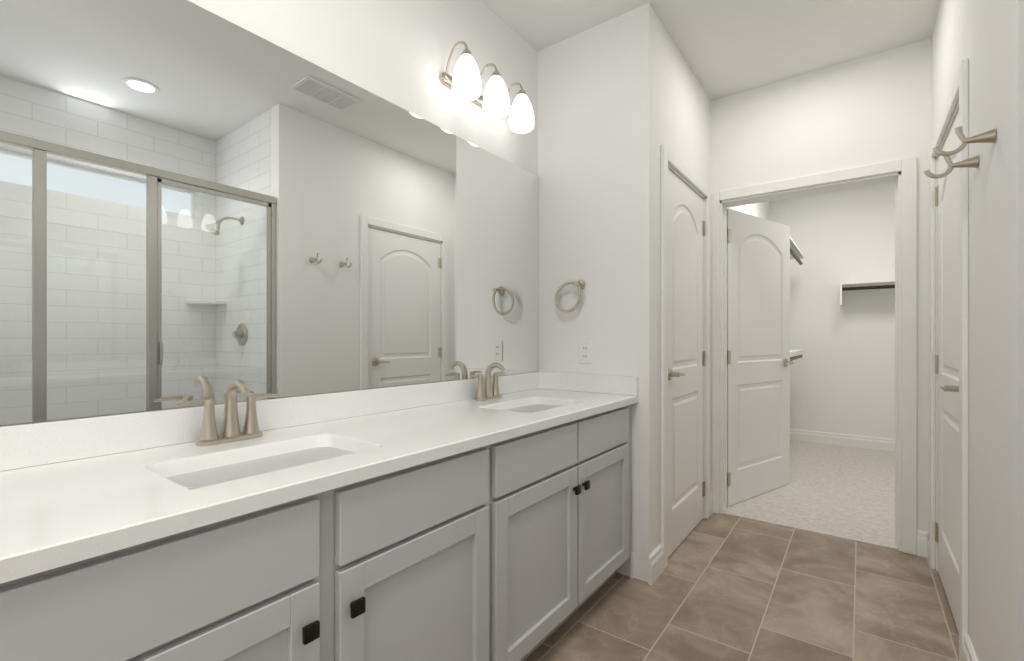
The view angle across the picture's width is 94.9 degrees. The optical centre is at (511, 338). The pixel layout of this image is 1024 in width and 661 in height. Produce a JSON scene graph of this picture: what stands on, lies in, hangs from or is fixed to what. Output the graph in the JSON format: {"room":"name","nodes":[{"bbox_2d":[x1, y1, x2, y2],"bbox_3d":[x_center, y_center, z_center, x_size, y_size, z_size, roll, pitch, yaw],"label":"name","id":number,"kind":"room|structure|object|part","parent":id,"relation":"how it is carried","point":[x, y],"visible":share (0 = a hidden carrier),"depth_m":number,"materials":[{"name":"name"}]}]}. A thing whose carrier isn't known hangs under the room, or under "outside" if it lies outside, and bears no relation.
{"room":"bathroom","nodes":[
{"label":"bathroom","id":0,"kind":"room"},
{"bbox_2d":[0,0,538,425],"bbox_3d":[-0.856,-0.212,1.274,0.126,2.660,3.425,0,0,37],"label":"mirror","id":1,"kind":"object","parent":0,"point":[197,202],"depth_m":1.34,"materials":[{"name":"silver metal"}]},
{"bbox_2d":[440,41,533,132],"bbox_3d":[-0.097,-1.081,2.037,0.192,0.228,0.493,0,0,37],"label":"sconce","id":2,"kind":"object","parent":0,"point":[463,83],"visible":1,"depth_m":1.97,"materials":[{"name":"white glass"}]},
{"bbox_2d":[538,12,627,575],"bbox_3d":[0.380,-0.212,2.415,0.510,2.660,0.120,0,0,37],"label":"wall","id":3,"kind":"structure","parent":0,"point":[583,144],"depth_m":2.35,"materials":[{"name":"white paint"}]},
{"bbox_2d":[0,371,637,493],"bbox_3d":[-0.271,0.219,1.496,0.558,0.088,2.127,0,0,37],"label":"backsplash","id":4,"kind":"structure","parent":3,"relation":"attached to","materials":[{"name":"stone"}]},
{"bbox_2d":[555,280,585,312],"bbox_3d":[0.289,-0.215,2.367,0.150,0.166,0.062,0,0,37],"label":"towel ring","id":5,"kind":"object","parent":3,"relation":"attached to","point":[580,284],"visible":1,"depth_m":2.35,"materials":[{"name":"silver metal"}]},
{"bbox_2d":[579,341,591,363],"bbox_3d":[0.366,0.066,2.346,0.070,0.114,0.006,0,0,37],"label":"electrical outlet plate","id":6,"kind":"object","parent":3,"relation":"attached to","point":[585,352],"visible":1,"depth_m":2.34,"materials":[{"name":"white plastic"}]},
{"bbox_2d":[628,3,710,581],"bbox_3d":[0.954,-0.212,2.676,0.100,2.660,1.225,0,0,37],"label":"wall","id":7,"kind":"structure","parent":0,"point":[669,103],"depth_m":2.20,"materials":[{"name":"white paint"}]},
{"bbox_2d":[648,493,712,584],"bbox_3d":[0.955,1.054,2.580,0.016,0.128,1.104,0,0,37],"label":"baseboard corridor left","id":8,"kind":"structure","parent":7,"relation":"attached to","point":[655,563],"depth_m":2.20,"materials":[{"name":"white paint"}]},
{"bbox_2d":[661,144,709,569],"bbox_3d":[0.947,0.087,2.654,0.117,2.062,0.874,0,0,37],"label":"door frame","id":9,"kind":"structure","parent":7,"relation":"attached to","point":[674,161],"depth_m":2.31,"materials":[{"name":"white paint"}]},
{"bbox_2d":[668,169,704,556],"bbox_3d":[0.965,0.122,2.647,0.149,1.976,0.730,0,0,37],"label":"door","id":10,"kind":"structure","parent":7,"relation":"in","point":[685,366],"depth_m":2.62,"materials":[{"name":"white paint"}]},
{"label":"handle","id":11,"kind":"part","parent":10,"relation":"part of","materials":[{"name":"silver metal"}]},
{"bbox_3d":[1.188,0.122,2.911,0.010,1.706,0.040,0,0,37],"label":"door left hinges","id":12,"kind":"part","parent":10,"relation":"part of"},
{"bbox_2d":[630,201,769,578],"bbox_3d":[1.733,-0.212,3.826,0.120,2.660,4.032,0,0,37],"label":"wall","id":13,"kind":"structure","parent":0,"point":[761,210],"depth_m":4.56,"materials":[{"name":"white paint"}]},
{"bbox_2d":[790,237,803,264],"bbox_3d":[2.445,-0.791,4.380,0.358,0.118,1.448,0,0,37],"label":"closet shelf","id":14,"kind":"object","parent":13,"relation":"attached to","point":[796,254],"visible":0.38,"depth_m":4.42,"materials":[{"name":"white paint"}]},
{"bbox_2d":[790,349,803,360],"bbox_3d":[2.445,0.169,4.380,0.358,0.118,1.448,0,0,37],"label":"closet shelf","id":15,"kind":"object","parent":13,"relation":"attached to","point":[795,357],"visible":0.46,"depth_m":4.40,"materials":[{"name":"white paint"}]},
{"bbox_3d":[2.569,0.178,4.298,0.031,0.032,1.425,0,0,37],"label":"rod","id":16,"kind":"part","parent":15,"relation":"part of","materials":[{"name":"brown metal"}]},
{"bbox_2d":[481,0,939,201],"bbox_3d":[1.379,-1.592,1.966,2.890,0.100,7.440,0,0,37],"label":"ceiling","id":17,"kind":"structure","parent":0,"point":[728,47],"depth_m":2.33,"materials":[{"name":"white paint"}]},
{"bbox_2d":[524,513,958,660],"bbox_3d":[0.515,1.148,0.802,2.890,0.060,4.542,0,0,37],"label":"floor","id":18,"kind":"structure","parent":0,"point":[724,587],"depth_m":1.96,"materials":[{"name":"brown tile"}]},
{"bbox_2d":[0,398,637,660],"bbox_3d":[-0.266,0.706,1.495,0.568,0.823,2.124,0,0,37],"label":"bathroom vanity","id":19,"kind":"object","parent":18,"relation":"on","point":[481,517],"depth_m":1.02,"materials":[{"name":"grey paint"}]},
{"bbox_2d":[0,386,637,573],"bbox_3d":[-0.271,0.278,1.496,0.559,0.031,2.128,0,0,37],"label":"countertop","id":20,"kind":"structure","parent":19,"relation":"on","point":[63,506],"depth_m":1.00,"materials":[{"name":"white stone"}]},
{"bbox_2d":[175,379,279,445],"bbox_3d":[-0.705,0.182,1.202,0.117,0.161,0.247,0,0,37],"label":"faucet","id":21,"kind":"object","parent":20,"relation":"on","point":[231,435],"depth_m":1.21,"materials":[{"name":"silver metal"}]},
{"bbox_2d":[469,362,506,400],"bbox_3d":[-0.079,0.182,2.045,0.117,0.161,0.247,0,0,37],"label":"faucet","id":22,"kind":"object","parent":20,"relation":"on","point":[489,391],"depth_m":2.05,"materials":[{"name":"silver metal"}]},
{"bbox_2d":[723,440,897,549],"bbox_3d":[2.817,1.146,3.726,1.980,0.064,2.898,0,0,37],"label":"floor","id":23,"kind":"structure","parent":0,"point":[845,492],"depth_m":3.30,"materials":[{"name":"beige carpet"}]},
{"bbox_2d":[711,38,931,557],"bbox_3d":[1.785,-0.212,2.737,1.177,2.660,0.137,0,0,37],"label":"wall","id":24,"kind":"structure","parent":0,"point":[871,109],"depth_m":2.60,"materials":[{"name":"white paint"}]},
{"bbox_2d":[727,208,793,505],"bbox_3d":[1.771,0.122,3.376,0.874,1.976,0.149,0,0,-35],"label":"closet door","id":25,"kind":"structure","parent":24,"relation":"in","point":[759,362],"depth_m":3.34,"materials":[{"name":"white paint"}]},
{"bbox_3d":[2.066,0.180,3.530,0.137,0.062,0.057,0,0,-35],"label":"handle","id":26,"kind":"part","parent":25,"relation":"part of","materials":[{"name":"silver metal"}]},
{"bbox_2d":[710,157,916,554],"bbox_3d":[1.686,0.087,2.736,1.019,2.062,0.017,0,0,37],"label":"door frame","id":27,"kind":"structure","parent":24,"relation":"attached to","point":[907,167],"depth_m":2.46,"materials":[{"name":"white paint"}]},
{"bbox_2d":[770,183,894,438],"bbox_3d":[3.645,-0.212,4.841,1.980,2.660,0.120,0,0,37],"label":"wall","id":28,"kind":"structure","parent":0,"point":[842,375],"depth_m":4.91,"materials":[{"name":"white paint"}]},
{"bbox_2d":[790,429,894,451],"bbox_3d":[3.605,1.054,4.786,1.680,0.128,0.017,0,0,37],"label":"baseboard","id":29,"kind":"structure","parent":28,"relation":"attached to","point":[869,442],"depth_m":4.88,"materials":[{"name":"white paint"}]},
{"bbox_2d":[840,280,894,305],"bbox_3d":[3.784,-0.451,4.476,1.078,0.218,0.298,0,0,37],"label":"closet shelf","id":30,"kind":"object","parent":28,"relation":"attached to","point":[869,287],"visible":0.4,"depth_m":4.67,"materials":[{"name":"white paint"}]},
{"bbox_3d":[3.720,-0.497,4.375,1.056,0.032,0.031,0,0,37],"label":"rod","id":31,"kind":"part","parent":30,"relation":"part of","materials":[{"name":"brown metal"}]},
{"bbox_2d":[928,0,1023,660],"bbox_3d":[1.688,-0.212,1.717,0.117,2.660,1.650,0,0,37],"label":"wall","id":32,"kind":"structure","parent":0,"point":[985,38],"depth_m":1.27,"materials":[{"name":"white paint"}]},
{"bbox_2d":[935,110,958,631],"bbox_3d":[1.832,0.122,1.940,0.149,1.976,0.790,0,0,37],"label":"door","id":33,"kind":"structure","parent":32,"relation":"in","point":[948,380],"depth_m":1.98,"materials":[{"name":"white paint"}]},
{"bbox_3d":[2.038,0.122,2.254,0.010,1.706,0.040,0,0,37],"label":"door right hinges","id":34,"kind":"part","parent":33,"relation":"part of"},
{"bbox_3d":[1.623,0.180,1.737,0.057,0.062,0.137,0,0,37],"label":"handle","id":35,"kind":"part","parent":33,"relation":"part of","materials":[{"name":"silver metal"}]},
{"bbox_2d":[930,58,968,660],"bbox_3d":[1.843,0.087,1.926,0.117,2.062,0.934,0,0,37],"label":"door frame","id":36,"kind":"structure","parent":32,"relation":"attached to","point":[960,90],"depth_m":1.61,"materials":[{"name":"white paint"}]},
{"bbox_2d":[924,155,978,178],"bbox_3d":[1.386,-0.552,1.487,0.125,0.076,0.037,0,0,37],"label":"robe hook","id":37,"kind":"object","parent":32,"relation":"attached to","point":[972,162],"visible":1,"depth_m":1.48,"materials":[{"name":"silver metal"}]},
{"bbox_2d":[933,126,995,155],"bbox_3d":[1.249,-0.552,1.302,0.125,0.076,0.037,0,0,37],"label":"robe hook","id":38,"kind":"object","parent":32,"relation":"attached to","point":[988,136],"visible":1,"depth_m":1.30,"materials":[{"name":"silver metal"}]}
]}

